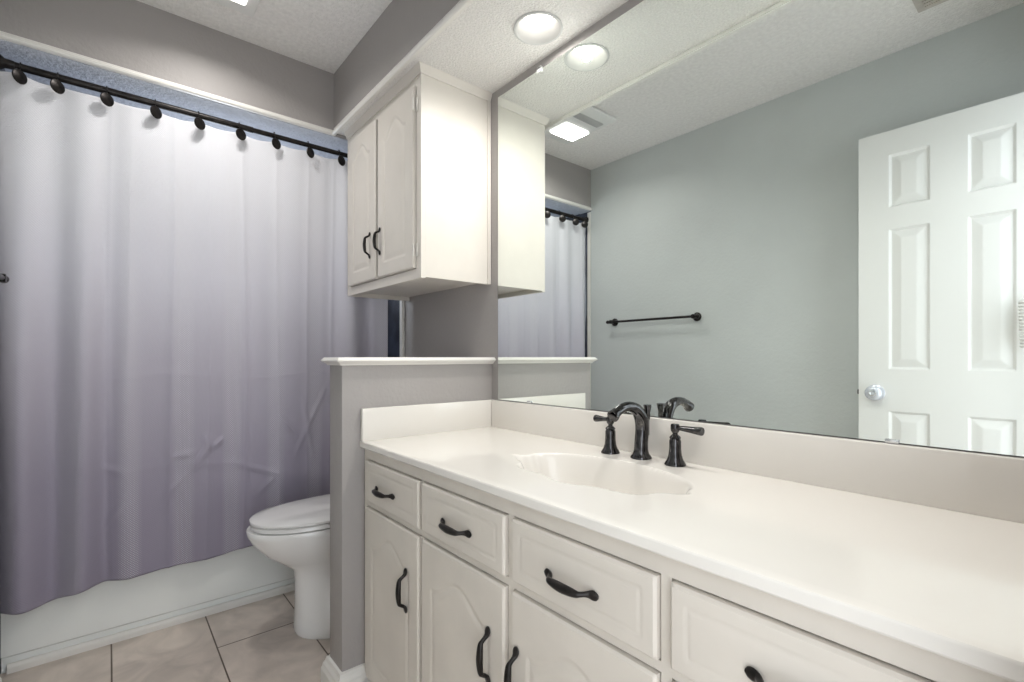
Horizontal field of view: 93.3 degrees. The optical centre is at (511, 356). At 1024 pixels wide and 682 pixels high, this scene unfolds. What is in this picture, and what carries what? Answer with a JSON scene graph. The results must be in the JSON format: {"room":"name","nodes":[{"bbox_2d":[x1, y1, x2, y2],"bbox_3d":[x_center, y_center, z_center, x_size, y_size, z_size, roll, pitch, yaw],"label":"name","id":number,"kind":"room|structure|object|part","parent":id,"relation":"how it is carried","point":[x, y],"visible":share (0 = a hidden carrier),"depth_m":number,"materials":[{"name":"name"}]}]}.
{"room":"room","nodes":[
{"label":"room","id":0,"kind":"room"},
{"bbox_2d":[0,69,5,673],"bbox_3d":[-2.002,-0.114,1.870,0.100,2.427,0.883,0,0,-40],"label":"wall","id":1,"kind":"structure","parent":0,"point":[2,69],"depth_m":1.68,"materials":[{"name":"paint"}]},
{"bbox_2d":[7,582,294,673],"bbox_3d":[-1.204,1.085,2.137,1.432,0.030,0.016,0,0,-40],"label":"trim","id":2,"kind":"structure","parent":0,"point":[75,649],"depth_m":1.91,"materials":[{"name":"white paint"}]},
{"bbox_2d":[0,590,329,681],"bbox_3d":[-0.286,1.140,1.038,1.666,0.080,4.560,0,0,-40],"label":"floor","id":3,"kind":"structure","parent":0,"point":[257,641],"depth_m":1.79,"materials":[{"name":"tile"}]},
{"bbox_2d":[1,546,294,673],"bbox_3d":[-1.440,0.911,2.419,1.462,0.378,0.751,0,0,-40],"label":"bathtub","id":4,"kind":"object","parent":3,"relation":"on","point":[106,608],"visible":0.15,"depth_m":1.91,"materials":[{"name":"ceramic"}]},
{"bbox_2d":[246,494,329,638],"bbox_3d":[-0.700,0.713,2.060,0.771,0.775,0.456,0,0,-40],"label":"toilet","id":5,"kind":"object","parent":3,"relation":"on","point":[295,535],"visible":0.26,"depth_m":1.87,"materials":[{"name":"ceramic"}]},
{"bbox_3d":[-0.776,0.622,1.997,0.549,0.024,0.356,0,0,-40],"label":"lid","id":6,"kind":"part","parent":5,"relation":"part of","materials":[{"name":"ceramic"}]},
{"bbox_3d":[-0.779,0.646,1.994,0.536,0.018,0.352,0,0,-40],"label":"seat","id":7,"kind":"part","parent":5,"relation":"part of","materials":[{"name":"plastic"}]},
{"bbox_2d":[365,449,1012,681],"bbox_3d":[0.184,0.699,1.167,0.571,0.803,1.507,0,0,-40],"label":"vanity cabinet","id":8,"kind":"object","parent":3,"relation":"on","point":[464,583],"visible":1,"depth_m":0.90,"materials":[{"name":"beige paint"}]},
{"bbox_3d":[-0.392,0.406,1.437,0.033,0.018,0.131,0,0,-40],"label":"handle","id":9,"kind":"part","parent":8,"relation":"part of","materials":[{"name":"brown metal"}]},
{"bbox_3d":[-0.353,0.398,1.437,0.028,0.128,0.348,0,0,-40],"label":"drawer","id":10,"kind":"part","parent":8,"relation":"part of","materials":[{"name":"beige paint"}]},
{"bbox_3d":[-0.353,0.752,1.437,0.028,0.536,0.348,0,0,-40],"label":"door","id":11,"kind":"part","parent":8,"relation":"part of","materials":[{"name":"beige paint"}]},
{"bbox_3d":[-0.306,0.649,1.333,0.033,0.125,0.018,0,0,-40],"label":"handle","id":12,"kind":"part","parent":8,"relation":"part of","materials":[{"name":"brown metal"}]},
{"bbox_3d":[-0.145,0.406,1.141,0.033,0.018,0.131,0,0,-40],"label":"handle","id":13,"kind":"part","parent":8,"relation":"part of","materials":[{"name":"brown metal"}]},
{"bbox_3d":[-0.119,0.398,1.156,0.028,0.128,0.350,0,0,-40],"label":"drawer","id":14,"kind":"part","parent":8,"relation":"part of","materials":[{"name":"beige paint"}]},
{"bbox_3d":[-0.119,0.752,1.156,0.028,0.536,0.350,0,0,-40],"label":"door","id":15,"kind":"part","parent":8,"relation":"part of","materials":[{"name":"beige paint"}]},
{"bbox_3d":[-0.063,0.649,1.042,0.033,0.125,0.018,0,0,-40],"label":"handle","id":16,"kind":"part","parent":8,"relation":"part of","materials":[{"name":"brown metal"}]},
{"bbox_3d":[-0.002,0.649,0.969,0.033,0.125,0.018,0,0,-40],"label":"handle","id":17,"kind":"part","parent":8,"relation":"part of","materials":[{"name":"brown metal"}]},
{"bbox_3d":[0.093,0.406,0.856,0.033,0.018,0.131,0,0,-40],"label":"handle","id":18,"kind":"part","parent":8,"relation":"part of","materials":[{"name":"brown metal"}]},
{"bbox_3d":[0.117,0.398,0.873,0.028,0.128,0.343,0,0,-40],"label":"drawer","id":19,"kind":"part","parent":8,"relation":"part of","materials":[{"name":"beige paint"}]},
{"bbox_3d":[0.117,0.752,0.873,0.028,0.536,0.343,0,0,-40],"label":"door","id":20,"kind":"part","parent":8,"relation":"part of","materials":[{"name":"beige paint"}]},
{"bbox_2d":[360,399,1023,681],"bbox_3d":[0.195,0.282,1.176,0.546,0.227,1.510,0,0,-40],"label":"countertop","id":21,"kind":"structure","parent":8,"relation":"on","point":[917,546],"depth_m":0.87,"materials":[{"name":"stone"}]},
{"bbox_2d":[593,402,704,466],"bbox_3d":[0.324,0.196,1.274,0.174,0.156,0.335,0,0,-40],"label":"faucet","id":22,"kind":"object","parent":21,"relation":"on","point":[641,415],"visible":1,"depth_m":1.29,"materials":[{"name":"brown metal"}]},
{"bbox_3d":[0.267,0.182,1.400,0.022,0.025,0.068,0,0,-40],"label":"lever","id":23,"kind":"part","parent":22,"relation":"part of","materials":[{"name":"brown metal"}]},
{"bbox_3d":[0.311,0.196,1.280,0.159,0.156,0.057,0,0,-40],"label":"spout","id":24,"kind":"part","parent":22,"relation":"part of","materials":[{"name":"brown metal"}]},
{"bbox_3d":[0.374,0.173,1.332,0.022,0.084,0.022,0,0,-40],"label":"lift rod","id":25,"kind":"part","parent":22,"relation":"part of","materials":[{"name":"brown metal"}]},
{"bbox_3d":[0.435,0.182,1.204,0.022,0.025,0.086,0,0,-40],"label":"lever","id":26,"kind":"part","parent":22,"relation":"part of","materials":[{"name":"brown metal"}]},
{"bbox_3d":[0.333,0.406,0.568,0.033,0.018,0.131,0,0,-40],"label":"handle","id":27,"kind":"part","parent":8,"relation":"part of","materials":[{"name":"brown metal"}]},
{"bbox_3d":[0.353,0.398,0.591,0.028,0.128,0.344,0,0,-40],"label":"drawer","id":28,"kind":"part","parent":8,"relation":"part of","materials":[{"name":"beige paint"}]},
{"bbox_2d":[0,0,346,139],"bbox_3d":[-1.150,-1.183,2.072,1.466,0.287,0.100,0,0,-40],"label":"wall header","id":29,"kind":"structure","parent":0,"point":[134,35],"depth_m":1.88,"materials":[{"name":"grey paint"}]},
{"bbox_2d":[0,31,333,135],"bbox_3d":[-1.254,-1.050,1.916,1.105,0.023,0.017,0,0,-40],"label":"trim","id":30,"kind":"structure","parent":29,"relation":"attached to","point":[5,36],"depth_m":1.82,"materials":[{"name":"white paint"}]},
{"bbox_2d":[0,52,347,160],"bbox_3d":[-1.433,-1.061,2.411,1.466,0.042,0.783,0,0,-40],"label":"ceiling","id":31,"kind":"structure","parent":0,"point":[39,79],"depth_m":2.01,"materials":[{"name":"paint"}]},
{"bbox_2d":[0,39,347,148],"bbox_3d":[-1.152,-1.038,2.075,1.466,0.004,0.092,0,0,-40],"label":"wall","id":32,"kind":"structure","parent":0,"point":[6,47],"depth_m":1.88,"materials":[{"name":"paint"}]},
{"bbox_2d":[137,0,391,73],"bbox_3d":[-0.671,-1.367,1.498,1.666,0.080,3.360,0,0,-40],"label":"ceiling","id":33,"kind":"structure","parent":0,"point":[321,34],"depth_m":1.92,"materials":[{"name":"paint"}]},
{"bbox_2d":[211,0,259,16],"bbox_3d":[-0.971,-1.312,1.638,0.252,0.030,0.390,0,0,-40],"label":"recessed light","id":34,"kind":"object","parent":33,"relation":"in","point":[247,7],"visible":1,"depth_m":1.80,"materials":[{"name":"white plastic"}]},
{"bbox_2d":[334,0,459,127],"bbox_3d":[-0.094,-1.200,1.418,0.050,0.254,2.257,0,0,-40],"label":"wall","id":35,"kind":"structure","parent":0,"point":[403,23],"depth_m":1.86,"materials":[{"name":"grey paint"}]},
{"bbox_2d":[332,0,473,135],"bbox_3d":[-0.117,-1.050,1.403,0.017,0.023,2.263,0,0,-40],"label":"trim","id":36,"kind":"structure","parent":35,"relation":"attached to","point":[463,4],"depth_m":1.69,"materials":[{"name":"white paint"}]},
{"bbox_2d":[330,364,491,671],"bbox_3d":[-0.347,0.562,1.781,0.606,1.076,0.111,0,0,-40],"label":"wall partition","id":37,"kind":"structure","parent":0,"point":[353,388],"depth_m":1.58,"materials":[{"name":"grey paint"}]},
{"bbox_2d":[321,655,370,681],"bbox_3d":[-0.355,1.054,1.774,0.628,0.092,0.155,0,0,-40],"label":"baseboard","id":38,"kind":"structure","parent":37,"relation":"attached to","point":[330,672],"depth_m":1.57,"materials":[{"name":"white paint"}]},
{"bbox_2d":[321,357,495,365],"bbox_3d":[-0.355,0.015,1.774,0.628,0.026,0.155,0,0,-40],"label":"trim","id":39,"kind":"structure","parent":37,"relation":"on","point":[340,361],"depth_m":1.67,"materials":[{"name":"white paint"}]},
{"bbox_2d":[334,0,627,135],"bbox_3d":[0.028,-1.062,1.519,0.367,0.020,2.257,0,0,-40],"label":"ceiling","id":40,"kind":"structure","parent":0,"point":[481,48],"depth_m":1.62,"materials":[{"name":"white paint"}]},
{"bbox_2d":[513,11,562,44],"bbox_3d":[0.084,-1.090,1.548,0.158,0.086,0.158,0,0,-40],"label":"recessed light","id":41,"kind":"object","parent":40,"relation":"in","point":[536,27],"visible":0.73,"depth_m":1.58,"materials":[{"name":"white glass"}]},
{"bbox_3d":[0.084,-1.096,1.548,0.094,0.044,0.094,0,0,-40],"label":"bulb","id":42,"kind":"part","parent":41,"relation":"part of","materials":[{"name":"white glass"}]},
{"bbox_2d":[388,0,1023,457],"bbox_3d":[-0.038,-0.114,1.962,0.100,2.427,3.260,0,0,-40],"label":"wall","id":43,"kind":"structure","parent":0,"point":[460,321],"depth_m":2.04,"materials":[{"name":"grey paint"}]},
{"bbox_2d":[0,54,347,157],"bbox_3d":[-1.144,-0.978,2.065,1.465,0.048,0.048,0,0,-40],"label":"curtain rod","id":44,"kind":"object","parent":43,"relation":"attached to","point":[4,63],"visible":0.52,"depth_m":1.85,"materials":[{"name":"black metal"}]},
{"bbox_2d":[12,62,26,84],"bbox_3d":[-1.644,-0.951,1.620,0.028,0.088,0.073,0,0,-27],"label":"curtain hook","id":45,"kind":"object","parent":44,"relation":"hanging from","point":[19,76],"visible":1,"depth_m":1.60,"materials":[{"name":"black metal"}]},
{"bbox_2d":[50,72,64,93],"bbox_3d":[-1.573,-0.951,1.679,0.030,0.088,0.072,0,0,-26],"label":"curtain hook","id":46,"kind":"object","parent":44,"relation":"hanging from","point":[56,85],"visible":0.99,"depth_m":1.66,"materials":[{"name":"black metal"}]},
{"bbox_2d":[100,86,113,106],"bbox_3d":[-1.472,-0.951,1.764,0.032,0.088,0.071,0,0,-25],"label":"curtain hook","id":47,"kind":"object","parent":44,"relation":"hanging from","point":[106,98],"visible":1,"depth_m":1.75,"materials":[{"name":"black metal"}]},
{"bbox_2d":[150,99,161,118],"bbox_3d":[-1.362,-0.951,1.855,0.032,0.088,0.071,0,0,-25],"label":"curtain hook","id":48,"kind":"object","parent":44,"relation":"hanging from","point":[155,111],"visible":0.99,"depth_m":1.84,"materials":[{"name":"black metal"}]},
{"bbox_2d":[0,71,387,614],"bbox_3d":[-1.177,-0.041,2.042,1.376,1.818,0.084,0,0,-40],"label":"shower curtain","id":49,"kind":"object","parent":44,"relation":"hanging from","point":[175,296],"visible":0.81,"depth_m":1.86,"materials":[{"name":"fabric"}]},
{"bbox_2d":[194,111,204,129],"bbox_3d":[-1.254,-0.951,1.946,0.034,0.088,0.070,0,0,-23],"label":"curtain hook","id":50,"kind":"object","parent":44,"relation":"hanging from","point":[199,123],"visible":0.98,"depth_m":1.93,"materials":[{"name":"black metal"}]},
{"bbox_2d":[236,122,245,139],"bbox_3d":[-1.142,-0.951,2.040,0.036,0.088,0.069,0,0,-23],"label":"curtain hook","id":51,"kind":"object","parent":44,"relation":"hanging from","point":[240,133],"visible":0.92,"depth_m":2.02,"materials":[{"name":"black metal"}]},
{"bbox_2d":[272,132,280,148],"bbox_3d":[-1.036,-0.951,2.128,0.035,0.088,0.069,0,0,-23],"label":"curtain hook","id":52,"kind":"object","parent":44,"relation":"hanging from","point":[276,143],"visible":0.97,"depth_m":2.11,"materials":[{"name":"black metal"}]},
{"bbox_2d":[306,141,313,157],"bbox_3d":[-0.926,-0.951,2.220,0.034,0.088,0.070,0,0,-24],"label":"curtain hook","id":53,"kind":"object","parent":44,"relation":"hanging from","point":[310,152],"visible":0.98,"depth_m":2.20,"materials":[{"name":"black metal"}]},
{"bbox_2d":[337,150,344,165],"bbox_3d":[-0.816,-0.951,2.312,0.036,0.088,0.069,0,0,-23],"label":"curtain hook","id":54,"kind":"object","parent":44,"relation":"hanging from","point":[341,160],"visible":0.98,"depth_m":2.29,"materials":[{"name":"black metal"}]},
{"bbox_2d":[400,301,404,356],"bbox_3d":[-0.571,0.035,2.510,0.016,2.130,0.030,0,0,-40],"label":"trim","id":55,"kind":"structure","parent":43,"relation":"attached to","point":[402,303],"depth_m":2.50,"materials":[{"name":"white paint"}]},
{"bbox_2d":[344,61,492,300],"bbox_3d":[-0.443,-0.668,2.088,0.358,0.768,0.713,0,0,-40],"label":"upper cabinet","id":56,"kind":"object","parent":43,"relation":"attached to","point":[419,157],"visible":1,"depth_m":1.86,"materials":[{"name":"beige paint"}]},
{"bbox_3d":[-0.652,-0.657,2.131,0.029,0.664,0.293,0,0,-40],"label":"door","id":57,"kind":"part","parent":56,"relation":"part of","materials":[{"name":"beige paint"}]},
{"bbox_3d":[-0.614,-0.471,2.037,0.032,0.113,0.016,0,0,-40],"label":"handle","id":58,"kind":"part","parent":56,"relation":"part of","materials":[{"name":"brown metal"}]},
{"bbox_3d":[-0.550,-0.471,1.961,0.032,0.113,0.016,0,0,-40],"label":"handle","id":59,"kind":"part","parent":56,"relation":"part of","materials":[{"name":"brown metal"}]},
{"bbox_3d":[-0.639,-0.293,2.373,0.292,0.018,0.016,0,0,-40],"label":"panel","id":60,"kind":"part","parent":56,"relation":"part of","materials":[{"name":"beige paint"}]},
{"bbox_3d":[-0.544,-0.669,2.014,0.018,0.766,0.697,0,0,-40],"label":"frame","id":61,"kind":"part","parent":56,"relation":"part of","materials":[{"name":"beige paint"}]},
{"bbox_3d":[-0.448,-0.657,1.885,0.029,0.664,0.302,0,0,-40],"label":"door","id":62,"kind":"part","parent":56,"relation":"part of","materials":[{"name":"beige paint"}]},
{"bbox_3d":[-0.432,-1.036,2.097,0.328,0.030,0.713,0,0,-40],"label":"crown moulding","id":63,"kind":"part","parent":56,"relation":"part of","materials":[{"name":"beige paint"}]},
{"bbox_2d":[492,400,1023,523],"bbox_3d":[0.403,0.223,1.337,0.020,0.107,1.490,0,0,-40],"label":"backsplash","id":64,"kind":"structure","parent":43,"relation":"attached to","point":[986,485],"depth_m":1.02,"materials":[{"name":"stone"}]},
{"bbox_2d":[498,0,1023,456],"bbox_3d":[0.415,-0.429,1.333,0.010,1.195,1.466,0,0,-40],"label":"wall mirror","id":65,"kind":"object","parent":43,"relation":"attached to","point":[805,216],"visible":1,"depth_m":1.10,"materials":[{"name":"clear glass"}]},
{"bbox_3d":[-0.957,-0.113,0.619,0.100,2.427,2.377,0,0,-40],"label":"wall","id":66,"kind":"structure","parent":0,"visible":0},
{"bbox_2d":[0,273,9,282],"bbox_3d":[-1.329,-0.233,1.190,0.058,0.052,0.671,0,0,-40],"label":"towel bar","id":67,"kind":"object","parent":66,"relation":"attached to","point":[4,278],"visible":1,"depth_m":1.43,"materials":[{"name":"black metal"}]},
{"bbox_3d":[-1.521,-0.233,1.418,0.056,0.052,0.052,0,0,-40],"label":"post","id":68,"kind":"part","parent":67,"relation":"part of","materials":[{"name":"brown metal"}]}
]}

